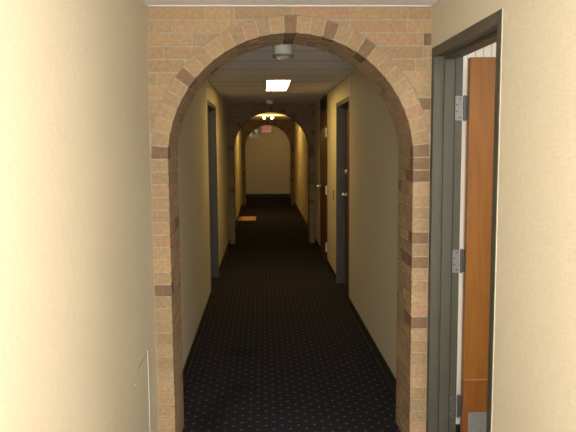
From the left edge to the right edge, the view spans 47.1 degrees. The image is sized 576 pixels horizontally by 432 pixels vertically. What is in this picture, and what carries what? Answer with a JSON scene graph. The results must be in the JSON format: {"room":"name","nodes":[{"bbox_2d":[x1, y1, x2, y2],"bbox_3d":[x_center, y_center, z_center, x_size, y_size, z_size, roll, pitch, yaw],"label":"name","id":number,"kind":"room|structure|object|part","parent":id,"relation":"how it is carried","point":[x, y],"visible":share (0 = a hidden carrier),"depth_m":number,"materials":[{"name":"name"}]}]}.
{"room":"building corridor","nodes":[
{"label":"building corridor","id":0,"kind":"room"},
{"bbox_2d":[0,0,241,431],"bbox_3d":[-1.050,-0.559,9.974,0.147,2.440,24.420,-1,6,-2],"label":"wall","id":1,"kind":"structure","parent":0,"point":[77,304],"depth_m":2.20,"materials":[{"name":"paint"}]},
{"bbox_2d":[103,351,150,431],"bbox_3d":[-0.688,1.036,2.798,0.005,0.579,1.194,-1,6,-2],"label":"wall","id":2,"kind":"structure","parent":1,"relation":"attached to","point":[132,413],"depth_m":3.04,"materials":[{"name":"paint"}]},
{"bbox_2d":[207,99,218,290],"bbox_3d":[-0.972,-0.234,7.956,0.155,2.223,1.307,-1,6,-2],"label":"door","id":3,"kind":"structure","parent":1,"relation":"in","point":[211,108],"depth_m":8.53,"materials":[{"name":"grey paint"}]},
{"bbox_2d":[183,202,242,388],"bbox_3d":[-0.961,0.604,10.101,0.016,0.100,24.420,-1,6,-2],"label":"baseboard","id":4,"kind":"structure","parent":1,"relation":"attached to","point":[194,345],"depth_m":6.07,"materials":[{"name":"black plastic"}]},
{"bbox_2d":[140,0,440,6],"bbox_3d":[0.123,-0.790,0.597,1.504,0.004,5.744,-1,6,-2],"label":"trim","id":5,"kind":"structure","parent":1,"relation":"attached to","point":[144,2],"depth_m":3.43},
{"bbox_2d":[245,126,289,193],"bbox_3d":[-0.695,-1.867,22.187,1.798,2.440,0.100,-1,6,-2],"label":"wall","id":6,"kind":"structure","parent":0,"point":[267,157],"depth_m":22.14,"materials":[{"name":"paint"}]},
{"bbox_2d":[249,129,258,138],"bbox_3d":[-1.140,-2.722,21.934,0.325,0.320,0.188,-1,6,-2],"label":"wall lamp","id":7,"kind":"object","parent":6,"relation":"attached to","point":[252,136],"visible":0.9,"depth_m":21.93,"materials":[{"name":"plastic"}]},
{"bbox_2d":[246,194,289,196],"bbox_3d":[-0.684,-0.698,22.257,1.472,0.100,0.009,-1,6,-2],"label":"baseboard","id":8,"kind":"structure","parent":6,"relation":"attached to","point":[247,195],"depth_m":22.25,"materials":[{"name":"black plastic"}]},
{"bbox_2d":[145,0,435,119],"bbox_3d":[0.689,-1.841,9.904,3.647,0.100,24.620,-1,6,-2],"label":"ceiling","id":9,"kind":"structure","parent":0,"point":[313,72],"depth_m":6.37,"materials":[{"name":"white paint"}]},
{"bbox_2d":[262,125,270,131],"bbox_3d":[-0.715,-2.898,21.722,0.310,0.290,0.044,-1,6,-2],"label":"exit sign","id":10,"kind":"object","parent":9,"relation":"hanging from","point":[267,128],"visible":0.83,"depth_m":21.71,"materials":[{"name":"red plastic"}]},
{"bbox_2d":[265,100,273,103],"bbox_3d":[-0.296,-1.815,10.513,0.136,0.068,0.136,-1,6,-2],"label":"smoke detector","id":11,"kind":"object","parent":9,"relation":"attached to","point":[266,101],"visible":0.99,"depth_m":10.47,"materials":[{"name":"white plastic"}]},
{"bbox_2d":[265,80,291,90],"bbox_3d":[-0.129,-1.576,7.989,0.290,0.008,1.430,-1,6,-2],"label":"recessed light","id":12,"kind":"object","parent":9,"relation":"in","point":[270,85],"visible":1,"depth_m":7.93,"materials":[{"name":"white plastic"}]},
{"bbox_2d":[273,43,293,58],"bbox_3d":[-0.034,-1.128,4.427,0.148,0.143,0.148,-1,6,-2],"label":"drum light","id":13,"kind":"object","parent":9,"relation":"attached to","point":[283,51],"visible":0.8,"depth_m":4.38,"materials":[{"name":"white glass"}]},
{"bbox_2d":[183,197,400,431],"bbox_3d":[0.707,0.684,10.174,3.647,0.100,24.620,-1,6,-2],"label":"floor","id":14,"kind":"structure","parent":0,"point":[281,347],"depth_m":5.57,"materials":[{"name":"carpet"}]},
{"bbox_2d":[238,216,255,220],"bbox_3d":[-0.957,0.060,15.599,0.405,0.012,0.840,-1,6,-2],"label":"doormat","id":15,"kind":"object","parent":14,"relation":"on","point":[243,218],"visible":1,"depth_m":15.55,"materials":[{"name":"orange fabric"}]},
{"bbox_2d":[241,120,294,205],"bbox_3d":[-0.576,-1.538,19.101,1.503,2.440,0.388,-1,6,-2],"label":"brick archway","id":16,"kind":"object","parent":14,"relation":"on","point":[287,126],"visible":0.92,"depth_m":18.84,"materials":[{"name":"brown brick"}]},
{"bbox_2d":[227,103,314,243],"bbox_3d":[-0.290,-0.747,11.678,1.503,2.440,0.388,-1,6,-2],"label":"brick archway","id":17,"kind":"object","parent":14,"relation":"on","point":[238,114],"visible":0.99,"depth_m":11.42,"materials":[{"name":"brown brick"}]},
{"bbox_2d":[146,7,432,431],"bbox_3d":[0.014,0.096,3.773,1.503,2.440,0.388,-1,6,-2],"label":"brick archway","id":18,"kind":"object","parent":14,"relation":"on","point":[391,46],"visible":1,"depth_m":3.54,"materials":[{"name":"beige brick"}]},
{"bbox_2d":[290,0,575,431],"bbox_3d":[0.599,-0.577,10.036,0.147,2.440,24.420,-1,6,-2],"label":"wall","id":19,"kind":"structure","parent":0,"point":[534,369],"depth_m":2.36,"materials":[{"name":"paint"}]},
{"bbox_2d":[317,94,326,263],"bbox_3d":[0.574,-0.550,9.863,0.219,2.423,1.129,-1,6,-2],"label":"door","id":20,"kind":"structure","parent":19,"relation":"in","point":[323,101],"depth_m":9.84,"materials":[{"name":"red wood"}]},
{"bbox_3d":[0.606,-0.551,9.864,0.155,2.423,1.129,-1,6,-2],"label":"frame","id":21,"kind":"part","parent":20,"relation":"part of","materials":[{"name":"grey metal"}]},
{"bbox_3d":[0.542,-1.626,9.747,0.026,0.158,1.029,-1,6,-2],"label":"transom panel","id":22,"kind":"part","parent":20,"relation":"part of","materials":[{"name":"brown wood"}]},
{"bbox_2d":[336,96,348,296],"bbox_3d":[0.696,-0.205,7.566,0.155,2.223,1.209,-1,6,-2],"label":"door","id":23,"kind":"structure","parent":19,"relation":"in","point":[342,107],"depth_m":8.07,"materials":[{"name":"grey paint"}]},
{"bbox_2d":[290,195,395,396],"bbox_3d":[0.526,0.587,10.157,0.016,0.100,24.420,-1,6,-2],"label":"baseboard","id":24,"kind":"structure","parent":19,"relation":"attached to","point":[391,380],"depth_m":5.75,"materials":[{"name":"black plastic"}]},
{"bbox_2d":[426,9,501,431],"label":"door","id":25,"kind":"structure","parent":19,"relation":"in","point":[480,107],"depth_m":3.54,"materials":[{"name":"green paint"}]},
{"bbox_3d":[1.417,1.102,3.689,0.905,0.414,0.045,-1,6,-2],"label":"panel","id":26,"kind":"part","parent":25,"relation":"part of","materials":[{"name":"brown wood"}]},
{"bbox_3d":[1.419,1.192,3.675,0.845,0.222,0.002,-1,6,-2],"label":"kick plate","id":27,"kind":"part","parent":25,"relation":"part of","materials":[{"name":"silver metal"}]},
{"bbox_2d":[491,7,502,431],"bbox_3d":[0.813,0.325,2.592,0.002,2.225,0.004,-1,6,-2],"label":"door frame","id":28,"kind":"structure","parent":19,"relation":"attached to","point":[502,7],"depth_m":2.56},
{"bbox_2d":[456,42,495,423],"bbox_3d":[1.787,0.077,3.831,1.749,2.440,0.100,-1,6,-2],"label":"wall","id":29,"kind":"structure","parent":0,"point":[490,50],"depth_m":3.73,"materials":[{"name":"white paint"}]},
{"bbox_2d":[456,424,459,431],"bbox_3d":[1.798,1.254,3.901,1.749,0.085,0.012,-1,6,-2],"label":"baseboard","id":30,"kind":"structure","parent":29,"relation":"attached to","point":[457,425],"depth_m":3.86,"materials":[{"name":"black plastic"}]}
]}

